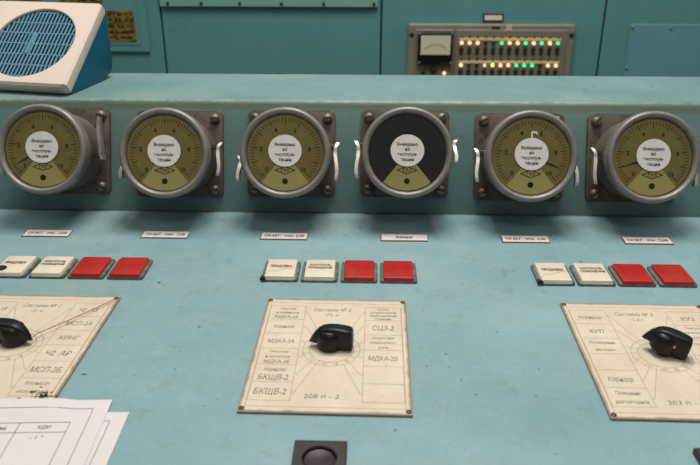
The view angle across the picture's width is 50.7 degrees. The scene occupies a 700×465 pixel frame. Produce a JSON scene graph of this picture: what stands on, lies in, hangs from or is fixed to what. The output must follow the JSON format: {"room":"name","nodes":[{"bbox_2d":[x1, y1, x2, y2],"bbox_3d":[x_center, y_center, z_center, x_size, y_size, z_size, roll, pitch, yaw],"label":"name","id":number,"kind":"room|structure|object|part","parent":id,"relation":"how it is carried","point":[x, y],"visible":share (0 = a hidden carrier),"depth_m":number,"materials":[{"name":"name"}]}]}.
{"room":"industrial control room","nodes":[
{"label":"industrial control room","id":0,"kind":"room"},
{"bbox_3d":[0.110,0.934,0.874,6.500,0.050,5.000,1,24,2],"label":"floor","id":1,"kind":"structure","parent":0,"visible":0},
{"bbox_2d":[41,0,167,72],"bbox_3d":[-0.920,-0.828,2.218,0.821,2.050,0.560,1,24,2],"label":"tall cabinet","id":2,"kind":"object","parent":1,"relation":"on","point":[148,54],"visible":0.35,"depth_m":2.04,"materials":[{"name":"metal"}]},
{"bbox_2d":[0,0,40,1],"bbox_3d":[-0.939,-0.664,1.985,0.205,0.096,0.002,1,24,2],"label":"printed notice","id":3,"kind":"object","parent":2,"relation":"attached to","point":[0,0],"visible":0.33,"depth_m":2.00,"materials":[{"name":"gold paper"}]},
{"bbox_2d":[60,0,102,3],"bbox_3d":[-0.726,-0.662,1.979,0.114,0.096,0.002,1,24,2],"label":"printed notice","id":4,"kind":"object","parent":2,"relation":"attached to","point":[62,1],"visible":0.77,"depth_m":2.00,"materials":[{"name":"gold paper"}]},
{"bbox_3d":[-0.885,-0.720,1.960,0.613,0.434,0.002,1,24,2],"label":"panel","id":5,"kind":"part","parent":2,"relation":"part of","materials":[{"name":"paint"}]},
{"bbox_2d":[106,11,136,41],"bbox_3d":[-0.626,-0.564,2.020,0.075,0.082,0.002,1,24,2],"label":"printed notice","id":6,"kind":"object","parent":2,"relation":"attached to","point":[121,25],"visible":0.97,"depth_m":2.02,"materials":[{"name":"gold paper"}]},
{"bbox_3d":[-0.898,-0.713,1.968,0.686,0.453,0.008,1,24,2],"label":"raised panel","id":7,"kind":"part","parent":2,"relation":"part of","materials":[{"name":"paint"}]},
{"bbox_3d":[-0.928,-0.731,1.969,0.821,2.020,0.006,1,24,2],"label":"panel","id":8,"kind":"part","parent":2,"relation":"part of","materials":[{"name":"paint"}]},
{"bbox_2d":[159,0,380,74],"bbox_3d":[-0.208,-0.818,2.196,0.597,2.050,0.565,1,24,2],"label":"wall panel","id":9,"kind":"object","parent":1,"relation":"on","point":[331,37],"visible":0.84,"depth_m":2.03,"materials":[{"name":"paint"}]},
{"bbox_2d":[0,73,699,464],"bbox_3d":[0.018,0.368,0.923,2.400,0.941,0.871,1,24,2],"label":"control console","id":10,"kind":"object","parent":1,"relation":"on","point":[500,375],"depth_m":0.83,"materials":[{"name":"paint"}]},
{"bbox_3d":[-0.382,0.038,0.843,0.041,0.009,0.045,1,24,2],"label":"push button","id":11,"kind":"part","parent":10,"relation":"part of","materials":[{"name":"white plastic"}]},
{"bbox_3d":[-0.382,0.001,0.932,0.059,0.002,0.019,1,25,2],"label":"name strip","id":12,"kind":"part","parent":10,"relation":"part of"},
{"bbox_3d":[-0.338,0.039,0.843,0.041,0.007,0.045,1,24,2],"label":"push button","id":13,"kind":"part","parent":10,"relation":"part of","materials":[{"name":"white plastic"}]},
{"bbox_2d":[0,1,111,93],"bbox_3d":[-0.450,-0.266,1.051,0.168,0.107,0.132,5,25,11],"label":"loudspeaker","id":14,"kind":"object","parent":10,"relation":"on","point":[46,47],"visible":1,"depth_m":1.04,"materials":[{"name":"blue plastic"}]},
{"bbox_2d":[0,11,74,76],"bbox_3d":[-0.448,-0.267,1.044,0.125,0.077,0.102,1,24,2],"label":"grille","id":15,"kind":"object","parent":14,"relation":"attached to","point":[32,43],"depth_m":1.04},
{"bbox_2d":[0,104,111,193],"bbox_3d":[-0.382,-0.106,0.957,0.132,0.134,0.120,1,24,2],"label":"gauge","id":16,"kind":"object","parent":10,"relation":"on","point":[45,148],"visible":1,"depth_m":0.92,"materials":[{"name":"metal"}]},
{"bbox_3d":[-0.383,-0.080,0.921,0.059,0.046,0.001,1,3,2],"label":"dial plate","id":17,"kind":"part","parent":16,"relation":"part of","materials":[{"name":"yellow metal"}]},
{"bbox_2d":[0,295,120,398],"bbox_3d":[-0.317,0.096,0.694,0.148,0.025,0.188,1,24,2],"label":"plate","id":18,"kind":"object","parent":10,"relation":"on","point":[40,367],"depth_m":0.70,"materials":[{"name":"beige"}]},
{"bbox_3d":[-0.320,0.094,0.697,0.041,0.023,0.024,5,25,12],"label":"pointer knob","id":19,"kind":"part","parent":18,"relation":"part of","materials":[{"name":"black plastic"}]},
{"bbox_2d":[32,299,114,337],"bbox_3d":[-0.275,0.084,0.735,0.005,0.005,0.098,16,29,31],"label":"cord","id":20,"kind":"object","parent":18,"relation":"attached to","point":[113,299],"visible":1,"depth_m":0.73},
{"bbox_3d":[-0.294,0.040,0.841,0.041,0.007,0.045,1,24,2],"label":"push button","id":21,"kind":"part","parent":10,"relation":"part of","materials":[{"name":"red plastic"}]},
{"bbox_2d":[85,412,128,464],"bbox_3d":[-0.287,0.181,0.534,0.214,0.002,0.171,1,24,2],"label":"paper sheet","id":22,"kind":"object","parent":10,"relation":"on","point":[113,423],"visible":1,"depth_m":0.58,"materials":[{"name":"white paper"}]},
{"bbox_2d":[0,398,111,464],"bbox_3d":[-0.303,0.175,0.545,0.210,0.003,0.165,-1,24,-1],"label":"paper sheet","id":23,"kind":"object","parent":22,"relation":"on","point":[33,431],"visible":1,"depth_m":0.59,"materials":[{"name":"white paper"}]},
{"bbox_3d":[-0.250,0.040,0.840,0.041,0.007,0.045,1,24,2],"label":"push button","id":24,"kind":"part","parent":10,"relation":"part of","materials":[{"name":"red plastic"}]},
{"bbox_3d":[-0.232,0.003,0.928,0.059,0.002,0.019,1,25,2],"label":"name strip","id":25,"kind":"part","parent":10,"relation":"part of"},
{"bbox_2d":[119,107,223,197],"bbox_3d":[-0.229,-0.101,0.953,0.132,0.134,0.120,1,24,2],"label":"gauge","id":26,"kind":"object","parent":10,"relation":"on","point":[165,152],"visible":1,"depth_m":0.92,"materials":[{"name":"metal"}]},
{"bbox_3d":[-0.230,-0.075,0.917,0.059,0.046,0.001,1,3,2],"label":"dial plate","id":27,"kind":"part","parent":26,"relation":"part of","materials":[{"name":"yellow metal"}]},
{"bbox_3d":[-0.078,0.042,0.835,0.042,0.007,0.046,1,24,2],"label":"push button","id":28,"kind":"part","parent":10,"relation":"part of","materials":[{"name":"white plastic"}]},
{"bbox_3d":[-0.082,0.004,0.926,0.060,0.002,0.022,1,24,1],"label":"name strip","id":29,"kind":"part","parent":10,"relation":"part of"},
{"bbox_2d":[236,107,339,197],"bbox_3d":[-0.079,-0.101,0.949,0.132,0.134,0.120,1,24,2],"label":"gauge","id":30,"kind":"object","parent":10,"relation":"on","point":[286,152],"visible":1,"depth_m":0.91,"materials":[{"name":"metal"}]},
{"bbox_3d":[-0.080,-0.075,0.913,0.059,0.046,0.001,1,3,2],"label":"dial plate","id":31,"kind":"part","parent":30,"relation":"part of","materials":[{"name":"yellow metal"}]},
{"bbox_2d":[291,440,346,464],"bbox_3d":[-0.023,0.171,0.553,0.041,0.006,0.041,1,24,2],"label":"box","id":32,"kind":"object","parent":10,"relation":"on","point":[305,452],"visible":1,"depth_m":0.56,"materials":[{"name":"grey metal"}]},
{"bbox_3d":[-0.034,0.043,0.834,0.041,0.007,0.045,1,24,2],"label":"push button","id":33,"kind":"part","parent":10,"relation":"part of","materials":[{"name":"white plastic"}]},
{"bbox_2d":[237,299,412,416],"bbox_3d":[-0.017,0.100,0.686,0.145,0.025,0.188,1,24,2],"label":"plate","id":34,"kind":"object","parent":10,"relation":"on","point":[288,373],"depth_m":0.67,"materials":[{"name":"beige"}]},
{"bbox_3d":[-0.018,0.097,0.689,0.041,0.023,0.024,3,25,7],"label":"pointer knob","id":35,"kind":"part","parent":34,"relation":"part of","materials":[{"name":"black plastic"}]},
{"bbox_2d":[0,73,699,101],"bbox_3d":[0.029,-0.209,1.056,2.400,0.001,0.152,1,24,2],"label":"shelf","id":36,"kind":"object","parent":10,"relation":"attached to","point":[116,87],"depth_m":1.04,"materials":[{"name":"metal"}]},
{"bbox_3d":[0.028,-0.119,1.064,2.400,0.171,0.210,1,24,2],"label":"gauge panel","id":37,"kind":"part","parent":10,"relation":"part of","materials":[{"name":"paint"}]},
{"bbox_3d":[0.010,0.043,0.833,0.041,0.007,0.045,1,24,2],"label":"push button","id":38,"kind":"part","parent":10,"relation":"part of","materials":[{"name":"red plastic"}]},
{"bbox_3d":[0.054,0.044,0.832,0.041,0.007,0.045,1,24,2],"label":"push button","id":39,"kind":"part","parent":10,"relation":"part of","materials":[{"name":"red plastic"}]},
{"bbox_3d":[0.068,0.007,0.920,0.059,0.002,0.019,1,25,1],"label":"name strip","id":40,"kind":"part","parent":10,"relation":"part of","materials":[{"name":"white plastic"}]},
{"bbox_2d":[355,106,457,197],"bbox_3d":[0.071,-0.100,0.944,0.132,0.134,0.120,1,24,2],"label":"gauge","id":41,"kind":"object","parent":10,"relation":"on","point":[407,152],"visible":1,"depth_m":0.91,"materials":[{"name":"metal"}]},
{"bbox_3d":[0.070,-0.075,0.909,0.059,0.046,0.001,1,3,2],"label":"dial plate","id":42,"kind":"part","parent":41,"relation":"part of","materials":[{"name":"metal"}]},
{"bbox_3d":[0.217,0.009,0.916,0.059,0.002,0.019,1,25,2],"label":"name strip","id":43,"kind":"part","parent":10,"relation":"part of","materials":[{"name":"white plastic"}]},
{"bbox_2d":[473,110,578,201],"bbox_3d":[0.223,-0.096,0.941,0.132,0.134,0.120,1,24,2],"label":"gauge","id":44,"kind":"object","parent":10,"relation":"on","point":[527,155],"visible":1,"depth_m":0.90,"materials":[{"name":"metal"}]},
{"bbox_3d":[0.222,-0.070,0.905,0.059,0.046,0.001,1,3,2],"label":"dial plate","id":45,"kind":"part","parent":44,"relation":"part of","materials":[{"name":"yellow metal"}]},
{"bbox_3d":[0.227,0.046,0.827,0.042,0.007,0.046,1,24,2],"label":"push button","id":46,"kind":"part","parent":10,"relation":"part of","materials":[{"name":"white plastic"}]},
{"bbox_3d":[0.271,0.046,0.826,0.041,0.007,0.045,1,24,2],"label":"push button","id":47,"kind":"part","parent":10,"relation":"part of","materials":[{"name":"white plastic"}]},
{"bbox_2d":[560,303,699,421],"bbox_3d":[0.288,0.102,0.677,0.145,0.028,0.188,1,24,2],"label":"plate","id":48,"kind":"object","parent":10,"relation":"on","point":[633,382],"depth_m":0.67,"materials":[{"name":"beige"}]},
{"bbox_3d":[0.291,0.100,0.679,0.043,0.026,0.024,13,27,26],"label":"pointer knob","id":49,"kind":"part","parent":48,"relation":"part of","materials":[{"name":"black plastic"}]},
{"bbox_3d":[0.315,0.047,0.825,0.041,0.007,0.045,1,24,2],"label":"push button","id":50,"kind":"part","parent":10,"relation":"part of","materials":[{"name":"red plastic"}]},
{"bbox_2d":[585,111,699,203],"bbox_3d":[0.370,-0.094,0.936,0.132,0.134,0.120,1,24,2],"label":"gauge","id":51,"kind":"object","parent":10,"relation":"on","point":[651,157],"visible":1,"depth_m":0.90,"materials":[{"name":"metal"}]},
{"bbox_3d":[0.369,-0.068,0.901,0.059,0.046,0.001,1,3,2],"label":"dial plate","id":52,"kind":"part","parent":51,"relation":"part of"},
{"bbox_3d":[0.367,0.010,0.912,0.059,0.002,0.018,1,24,1],"label":"name strip","id":53,"kind":"part","parent":10,"relation":"part of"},
{"bbox_3d":[0.359,0.048,0.824,0.041,0.007,0.045,1,24,2],"label":"push button","id":54,"kind":"part","parent":10,"relation":"part of","materials":[{"name":"red plastic"}]},
{"bbox_2d":[692,448,699,464],"bbox_3d":[0.282,0.175,0.545,0.041,0.006,0.041,1,24,2],"label":"box","id":55,"kind":"object","parent":10,"relation":"on","point":[696,451],"visible":1,"depth_m":0.56,"materials":[{"name":"grey metal"}]},
{"bbox_2d":[380,0,605,75],"bbox_3d":[0.392,-0.805,2.167,0.595,2.050,0.594,1,24,2],"label":"control panel","id":56,"kind":"object","parent":1,"relation":"on","point":[587,15],"depth_m":1.99,"materials":[{"name":"paint"}]},
{"bbox_3d":[0.229,-0.448,2.021,0.017,0.017,0.012,1,24,2],"label":"adjusting knob","id":57,"kind":"part","parent":56,"relation":"part of","materials":[{"name":"black plastic"}]},
{"bbox_3d":[0.381,-0.414,2.042,0.448,0.314,0.044,1,24,2],"label":"lamp panel","id":58,"kind":"part","parent":56,"relation":"part of","materials":[{"name":"grey metal"}]},
{"bbox_2d":[483,14,503,21],"bbox_3d":[0.386,-0.579,1.989,0.055,0.021,0.005,1,24,2],"label":"name plate","id":59,"kind":"object","parent":56,"relation":"attached to","point":[486,17],"visible":1,"depth_m":1.99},
{"bbox_3d":[0.386,-0.578,1.987,0.047,0.012,0.001,1,24,2],"label":"plate","id":60,"kind":"part","parent":59,"relation":"part of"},
{"bbox_2d":[596,0,699,76],"bbox_3d":[1.179,-0.803,2.162,0.970,2.050,0.557,1,24,2],"label":"wall panel","id":61,"kind":"object","parent":1,"relation":"on","point":[644,38],"visible":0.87,"depth_m":2.00,"materials":[{"name":"paint"}]},
{"bbox_3d":[1.057,-0.340,2.076,0.602,0.478,0.004,1,24,2],"label":"raised plate","id":62,"kind":"part","parent":61,"relation":"part of","materials":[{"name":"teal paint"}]}
]}

